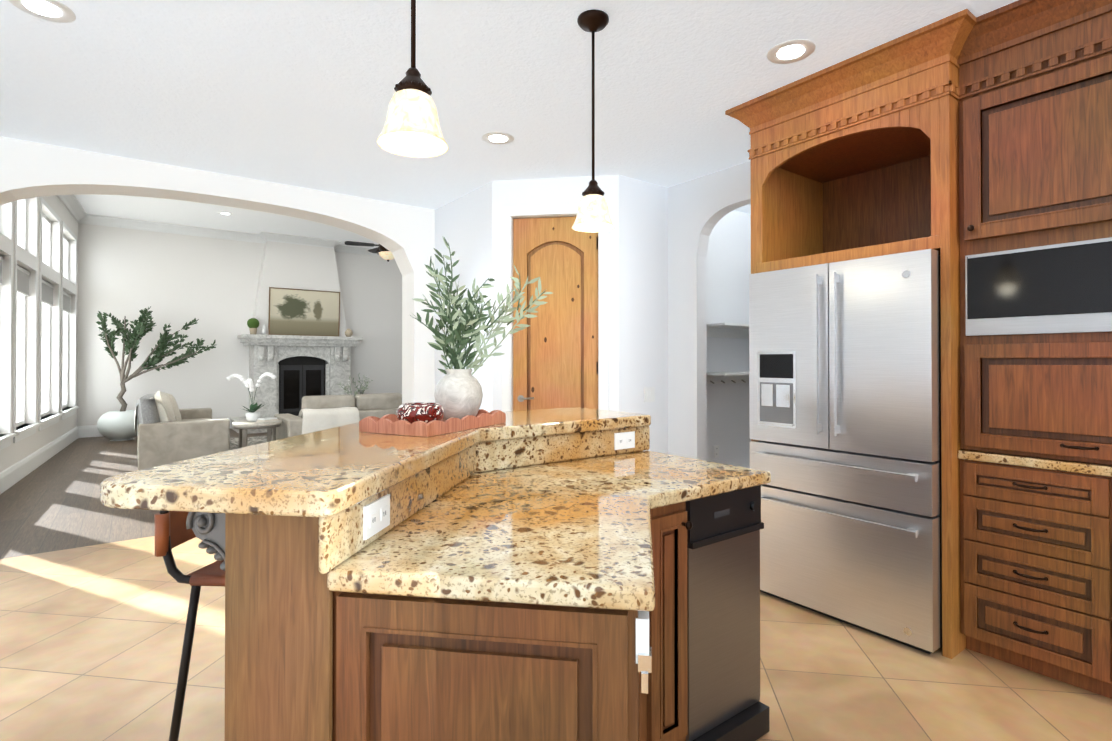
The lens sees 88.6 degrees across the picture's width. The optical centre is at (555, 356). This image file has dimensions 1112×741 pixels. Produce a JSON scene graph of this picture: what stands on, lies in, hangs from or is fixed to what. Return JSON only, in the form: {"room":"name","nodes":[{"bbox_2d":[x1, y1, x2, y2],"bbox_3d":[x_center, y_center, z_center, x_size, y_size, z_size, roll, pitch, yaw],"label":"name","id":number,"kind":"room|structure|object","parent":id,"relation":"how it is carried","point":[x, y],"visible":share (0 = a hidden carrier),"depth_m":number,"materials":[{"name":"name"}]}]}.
{"room":"kitchen","nodes":[
{"label":"kitchen","id":0,"kind":"room"},
{"bbox_2d":[0,195,77,471],"bbox_3d":[-6.216,-0.545,6.587,0.170,3.800,7.863,0,0,-33],"label":"wall","id":1,"kind":"structure","parent":0,"point":[12,454],"depth_m":6.91,"materials":[{"name":"white paint"}]},
{"bbox_2d":[0,197,78,449],"bbox_3d":[-6.172,-0.545,6.594,0.190,2.940,6.800,0,0,-33],"label":"window","id":2,"kind":"structure","parent":1,"relation":"in","point":[25,257],"depth_m":6.98,"materials":[{"name":"white"}]},
{"bbox_2d":[0,255,2,284],"bbox_3d":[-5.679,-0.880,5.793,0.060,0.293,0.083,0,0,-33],"label":"roller shades","id":3,"kind":"object","parent":2,"relation":"attached to","point":[1,258],"depth_m":5.82,"materials":[{"name":"white"}]},
{"bbox_2d":[17,265,29,295],"bbox_3d":[-6.197,-0.870,6.589,0.060,0.301,0.586,0,0,-33],"label":"roller shades","id":4,"kind":"object","parent":2,"relation":"attached to","point":[23,284],"depth_m":6.60,"materials":[{"name":"white fabric"}]},
{"bbox_2d":[42,279,53,305],"bbox_3d":[-6.967,-0.862,7.771,0.060,0.301,0.746,0,0,-33],"label":"roller shades","id":5,"kind":"object","parent":2,"relation":"attached to","point":[47,289],"depth_m":7.80,"materials":[{"name":"white fabric"}]},
{"bbox_2d":[63,291,70,313],"bbox_3d":[-7.780,-0.854,9.021,0.060,0.297,0.649,0,0,-33],"label":"roller shades","id":6,"kind":"object","parent":2,"relation":"attached to","point":[66,297],"depth_m":9.05,"materials":[{"name":"white fabric"}]},
{"bbox_2d":[0,426,78,493],"bbox_3d":[-6.150,1.255,6.652,0.446,0.200,7.110,0,0,-36],"label":"baseboard","id":7,"kind":"structure","parent":1,"relation":"attached to","point":[12,475],"depth_m":6.84,"materials":[{"name":"white"}]},
{"bbox_2d":[57,194,87,222],"bbox_3d":[-6.123,-2.369,6.726,0.548,0.150,6.870,0,0,-36],"label":"crown molding","id":8,"kind":"structure","parent":1,"relation":"attached to","point":[74,207],"depth_m":8.96,"materials":[{"name":"white paint"}]},
{"bbox_2d":[0,428,266,558],"bbox_3d":[-2.917,1.403,9.161,9.100,0.060,7.800,0,0,-36],"label":"floor","id":9,"kind":"structure","parent":0,"point":[53,503],"depth_m":5.08,"materials":[{"name":"grey carpet"}]},
{"bbox_2d":[96,306,216,440],"bbox_3d":[-6.735,0.256,9.627,1.660,2.239,1.144,0,0,-36],"label":"round planter","id":10,"kind":"object","parent":9,"relation":"on","point":[116,425],"visible":1,"depth_m":9.48,"materials":[{"name":"white"}]},
{"bbox_2d":[134,391,229,469],"bbox_3d":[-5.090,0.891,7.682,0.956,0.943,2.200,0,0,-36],"label":"armchair","id":11,"kind":"object","parent":9,"relation":"on","point":[167,430],"visible":0.94,"depth_m":6.78,"materials":[{"name":"beige fabric"}]},
{"bbox_2d":[134,396,172,432],"bbox_3d":[-4.833,0.693,6.928,0.471,0.427,0.636,0,0,-36],"label":"pillow","id":12,"kind":"object","parent":11,"relation":"on","point":[154,414],"depth_m":6.68,"materials":[{"name":"grey fabric"}]},
{"bbox_2d":[230,436,266,449],"bbox_3d":[-3.374,1.365,8.979,3.650,0.012,3.350,0,0,-36],"label":"rug","id":13,"kind":"object","parent":9,"relation":"on","point":[234,442],"depth_m":9.15,"materials":[{"name":"grey fabric"}]},
{"bbox_2d":[232,419,281,447],"bbox_3d":[-3.726,1.075,7.110,0.550,0.540,0.550,0,0,-36],"label":"round side table","id":14,"kind":"object","parent":13,"relation":"on","point":[242,426],"visible":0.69,"depth_m":6.97,"materials":[{"name":"wood"}]},
{"bbox_2d":[227,372,275,421],"bbox_3d":[-3.798,0.498,7.101,0.500,0.613,0.370,0,0,-36],"label":"orchid plant","id":15,"kind":"object","parent":14,"relation":"on","point":[251,415],"visible":0.98,"depth_m":7.09,"materials":[{"name":"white plant"}]},
{"bbox_2d":[256,417,277,421],"bbox_3d":[-3.610,0.784,7.124,0.140,0.040,0.200,0,0,25],"label":"books","id":16,"kind":"object","parent":14,"relation":"on","point":[267,419],"visible":1,"depth_m":7.06,"materials":[{"name":"beige paper"}]},
{"bbox_2d":[230,334,362,433],"bbox_3d":[-4.983,0.487,11.288,2.460,1.800,1.130,0,0,-36],"label":"fireplace","id":17,"kind":"object","parent":9,"relation":"on","point":[299,367],"visible":0.81,"depth_m":11.27,"materials":[{"name":"stone"}]},
{"bbox_2d":[247,318,258,333],"bbox_3d":[-5.717,-0.575,10.758,0.210,0.315,0.210,0,0,-36],"label":"topiary","id":18,"kind":"object","parent":17,"relation":"on","point":[253,324],"visible":0.96,"depth_m":10.70,"materials":[{"name":"green plant"}]},
{"bbox_2d":[261,325,265,334],"bbox_3d":[-5.573,-0.512,10.865,0.084,0.190,0.082,0,0,-36],"label":"bottle","id":19,"kind":"object","parent":17,"relation":"on","point":[263,330],"visible":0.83,"depth_m":10.84,"materials":[{"name":"white ceramic"}]},
{"bbox_2d":[268,287,339,335],"bbox_3d":[-4.986,-0.873,11.335,1.320,0.920,0.036,0,3,-36],"label":"framed painting","id":20,"kind":"object","parent":17,"relation":"on","point":[301,312],"visible":0.92,"depth_m":11.30,"materials":[{"name":"brown wood"}]},
{"bbox_2d":[345,329,352,336],"bbox_3d":[-4.290,-0.495,11.788,0.160,0.170,0.160,0,0,-36],"label":"vase","id":21,"kind":"object","parent":17,"relation":"on","point":[348,332],"visible":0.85,"depth_m":11.73,"materials":[{"name":"beige ceramic"}]},
{"bbox_2d":[337,373,372,396],"bbox_3d":[-4.101,0.753,11.699,0.833,0.853,0.644,0,0,-36],"label":"plant","id":22,"kind":"object","parent":17,"relation":"on","point":[361,388],"visible":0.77,"depth_m":11.64,"materials":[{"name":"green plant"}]},
{"bbox_2d":[274,393,401,439],"bbox_3d":[-2.590,0.940,8.115,2.420,0.850,0.995,0,0,-36],"label":"sofa","id":23,"kind":"object","parent":9,"relation":"on","point":[320,413],"visible":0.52,"depth_m":7.44,"materials":[{"name":"beige fabric"}]},
{"bbox_2d":[298,407,359,433],"bbox_3d":[-3.011,0.851,7.491,0.725,0.375,0.490,0,0,-36],"label":"throw","id":24,"kind":"object","parent":23,"relation":"on","point":[310,419],"depth_m":7.28,"materials":[{"name":"white fabric"}]},
{"bbox_2d":[0,136,434,403],"bbox_3d":[-0.659,-0.549,6.118,9.100,3.800,0.300,0,0,-36],"label":"wall","id":25,"kind":"structure","parent":0,"point":[403,234],"depth_m":4.71,"materials":[{"name":"white paint"}]},
{"bbox_2d":[41,221,401,426],"bbox_3d":[-5.057,-0.507,12.069,9.100,3.800,0.200,0,0,-36],"label":"wall","id":26,"kind":"structure","parent":0,"point":[176,282],"depth_m":10.66,"materials":[{"name":"white paint"}]},
{"bbox_2d":[79,418,230,437],"bbox_3d":[-4.816,1.293,12.091,8.211,0.200,0.031,0,0,-36],"label":"baseboard","id":27,"kind":"structure","parent":26,"relation":"attached to","point":[90,430],"depth_m":9.75,"materials":[{"name":"white paint"}]},
{"bbox_2d":[74,194,378,247],"bbox_3d":[-2.903,-2.478,9.167,9.100,0.100,7.850,0,0,-36],"label":"ceiling","id":28,"kind":"structure","parent":0,"point":[186,213],"depth_m":9.84,"materials":[{"name":"white paint"}]},
{"bbox_2d":[218,212,232,214],"bbox_3d":[-5.588,-2.421,9.638,0.216,0.006,0.216,0,0,-36],"label":"recessed light","id":29,"kind":"object","parent":28,"relation":"in","point":[225,213],"visible":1,"depth_m":9.62,"materials":[{"name":"white"}]},
{"bbox_2d":[345,241,393,261],"bbox_3d":[-2.747,-1.982,9.232,1.276,0.889,1.247,0,0,-36],"label":"ceiling fan","id":30,"kind":"object","parent":28,"relation":"hanging from","point":[383,252],"visible":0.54,"depth_m":9.09,"materials":[{"name":"brown metal"}]},
{"bbox_2d":[78,214,379,336],"bbox_3d":[-4.832,-1.412,11.855,8.600,1.994,0.422,0,0,-36],"label":"wall","id":31,"kind":"structure","parent":0,"point":[293,266],"depth_m":11.29,"materials":[{"name":"white paint"}]},
{"bbox_2d":[435,181,491,411],"bbox_3d":[-0.802,-0.045,5.131,0.120,2.780,1.109,0,0,-36],"label":"wall","id":32,"kind":"structure","parent":0,"point":[463,225],"depth_m":4.96,"materials":[{"name":"white paint"}]},
{"bbox_2d":[0,0,1017,214],"bbox_3d":[1.188,-1.506,2.112,7.300,0.100,8.350,0,0,-36],"label":"ceiling","id":33,"kind":"structure","parent":0,"point":[299,93],"depth_m":2.98,"materials":[{"name":"white paint"}]},
{"bbox_2d":[8,0,75,22],"bbox_3d":[-2.137,-1.451,2.370,0.216,0.006,0.216,0,0,-36],"label":"recessed light","id":34,"kind":"object","parent":33,"relation":"in","point":[53,11],"visible":1,"depth_m":2.38,"materials":[{"name":"white"}]},
{"bbox_2d":[376,0,448,157],"bbox_3d":[-0.379,-1.010,1.515,0.186,0.899,0.186,0,0,-36],"label":"pendant light","id":35,"kind":"object","parent":33,"relation":"hanging from","point":[411,129],"visible":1,"depth_m":1.48,"materials":[{"name":"white glass"}]},
{"bbox_2d":[482,132,513,144],"bbox_3d":[-0.383,-1.442,3.766,0.216,0.006,0.216,0,0,-36],"label":"recessed light","id":36,"kind":"object","parent":33,"relation":"in","point":[499,138],"visible":1,"depth_m":3.76,"materials":[{"name":"white"}]},
{"bbox_2d":[572,9,614,232],"bbox_3d":[0.160,-1.004,2.448,0.186,0.899,0.186,0,0,-36],"label":"pendant light","id":37,"kind":"object","parent":33,"relation":"hanging from","point":[593,215],"visible":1,"depth_m":2.42,"materials":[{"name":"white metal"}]},
{"bbox_2d":[767,39,815,63],"bbox_3d":[1.117,-1.449,2.712,0.216,0.006,0.216,0,0,-36],"label":"recessed light","id":38,"kind":"object","parent":33,"relation":"in","point":[790,51],"visible":1,"depth_m":2.70,"materials":[{"name":"white"}]},
{"bbox_2d":[492,175,618,410],"bbox_3d":[0.000,-0.049,4.652,1.030,2.780,0.160,0,0,9],"label":"wall","id":39,"kind":"structure","parent":0,"point":[544,191],"depth_m":4.58,"materials":[{"name":"white paint"}]},
{"bbox_2d":[502,202,607,411],"bbox_3d":[-0.006,0.061,4.609,0.860,2.560,0.126,0,0,9],"label":"door frame","id":40,"kind":"structure","parent":39,"relation":"attached to","point":[509,213],"depth_m":4.58,"materials":[{"name":"white wood"}]},
{"bbox_2d":[513,217,597,410],"bbox_3d":[-0.001,0.099,4.632,0.524,2.460,0.530,0,0,-36],"label":"closet door","id":41,"kind":"structure","parent":39,"relation":"in","point":[555,353],"depth_m":4.62,"materials":[{"name":"brown wood"}]},
{"bbox_2d":[0,536,1111,740],"bbox_3d":[1.173,1.354,2.112,7.300,0.060,8.400,0,0,-36],"label":"floor","id":42,"kind":"structure","parent":0,"point":[91,641],"depth_m":2.38,"materials":[{"name":"tile"}]},
{"bbox_2d":[154,510,224,740],"bbox_3d":[-0.798,0.822,1.619,0.438,1.000,0.450,0,0,9],"label":"bar stool","id":43,"kind":"object","parent":42,"relation":"on","point":[172,531],"visible":0.19,"depth_m":1.44,"materials":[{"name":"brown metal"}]},
{"bbox_2d":[198,458,770,740],"bbox_3d":[-0.132,0.812,1.822,1.670,1.020,0.921,0,0,-36],"label":"base cabinet","id":44,"kind":"object","parent":42,"relation":"on","point":[281,575],"depth_m":1.11,"materials":[{"name":"brown wood"}]},
{"bbox_2d":[100,407,687,538],"bbox_3d":[-0.289,0.276,1.895,1.900,0.048,1.223,0,0,-36],"label":"countertop","id":45,"kind":"structure","parent":44,"relation":"on","point":[336,468],"depth_m":1.47,"materials":[{"name":"beige stone"}]},
{"bbox_2d":[359,409,505,436],"bbox_3d":[-0.426,0.228,2.047,0.290,0.048,0.460,0,0,27],"label":"tray","id":46,"kind":"object","parent":45,"relation":"on","point":[389,424],"visible":0.71,"depth_m":1.88,"materials":[{"name":"brown wood"}]},
{"bbox_2d":[396,402,444,423],"bbox_3d":[-0.460,0.199,1.936,0.160,0.080,0.160,0,0,-36],"label":"glass bowl","id":47,"kind":"object","parent":46,"relation":"on","point":[426,412],"visible":0.77,"depth_m":1.87,"materials":[{"name":"red glass"}]},
{"bbox_2d":[410,236,551,420],"bbox_3d":[-0.292,-0.112,2.164,0.487,0.704,0.394,0,0,-36],"label":"potted plant","id":48,"kind":"object","parent":46,"relation":"on","point":[458,393],"visible":0.98,"depth_m":2.16,"materials":[{"name":"green plant"}]},
{"bbox_2d":[336,575,769,740],"bbox_3d":[0.098,0.887,1.651,1.502,0.866,1.069,0,0,-36],"label":"base cabinet","id":49,"kind":"object","parent":42,"relation":"on","point":[690,671],"depth_m":1.08,"materials":[{"name":"brown wood"}]},
{"bbox_2d":[749,249,941,653],"bbox_3d":[1.662,0.430,3.076,0.835,1.800,0.920,0,0,-36],"label":"refrigerator","id":50,"kind":"object","parent":42,"relation":"on","point":[845,396],"visible":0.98,"depth_m":2.76,"materials":[{"name":"grey metal"}]},
{"bbox_2d":[949,0,1111,471],"bbox_3d":[2.325,-0.450,2.389,0.690,1.728,0.890,0,0,-36],"label":"tall cabinet","id":51,"kind":"object","parent":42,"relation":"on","point":[971,150],"depth_m":2.33,"materials":[{"name":"brown wood"}]},
{"bbox_2d":[965,237,1111,335],"bbox_3d":[2.049,-0.273,2.227,0.032,0.355,0.760,0,0,-36],"label":"microwave","id":52,"kind":"object","parent":51,"relation":"in","point":[1059,287],"depth_m":2.31,"materials":[{"name":"black glass"}]},
{"bbox_2d":[953,456,1108,697],"bbox_3d":[2.235,0.892,2.512,0.678,0.868,0.570,0,0,-36],"label":"base cabinet","id":53,"kind":"object","parent":42,"relation":"on","point":[1029,539],"depth_m":2.34,"materials":[{"name":"brown wood"}]},
{"bbox_2d":[1105,472,1111,698],"bbox_3d":[2.519,0.890,2.125,0.681,0.868,0.530,0,0,-36],"label":"base cabinet","id":54,"kind":"object","parent":42,"relation":"on","point":[1108,475],"depth_m":2.15,"materials":[{"name":"brown wood"}]},
{"bbox_2d":[619,175,667,453],"bbox_3d":[0.688,-0.048,4.711,0.562,2.780,0.118,0,0,-36],"label":"wall","id":55,"kind":"structure","parent":0,"point":[643,284],"depth_m":4.67,"materials":[{"name":"white paint"}]},
{"bbox_2d":[668,161,750,460],"bbox_3d":[2.929,-0.065,2.253,0.120,2.780,6.500,0,0,-36],"label":"wall","id":56,"kind":"structure","parent":0,"point":[699,208],"depth_m":4.64,"materials":[{"name":"white paint"}]},
{"bbox_2d":[706,210,750,467],"bbox_3d":[1.495,-0.043,5.456,1.380,2.780,0.120,0,0,-36],"label":"wall","id":57,"kind":"structure","parent":0,"point":[728,264],"depth_m":5.48,"materials":[{"name":"white paint"}]},
{"bbox_2d":[714,445,718,457],"bbox_3d":[1.517,0.896,5.384,0.070,0.115,0.009,0,0,-36],"label":"switch plate","id":58,"kind":"object","parent":57,"relation":"attached to","point":[716,448],"depth_m":5.38,"materials":[{"name":"white plastic"}]},
{"bbox_2d":[707,323,748,383],"bbox_3d":[1.786,-0.019,5.397,1.020,0.550,0.320,0,0,-36],"label":"shelf","id":59,"kind":"object","parent":57,"relation":"attached to","point":[727,330],"visible":0.58,"depth_m":5.41,"materials":[{"name":"white"}]}
]}

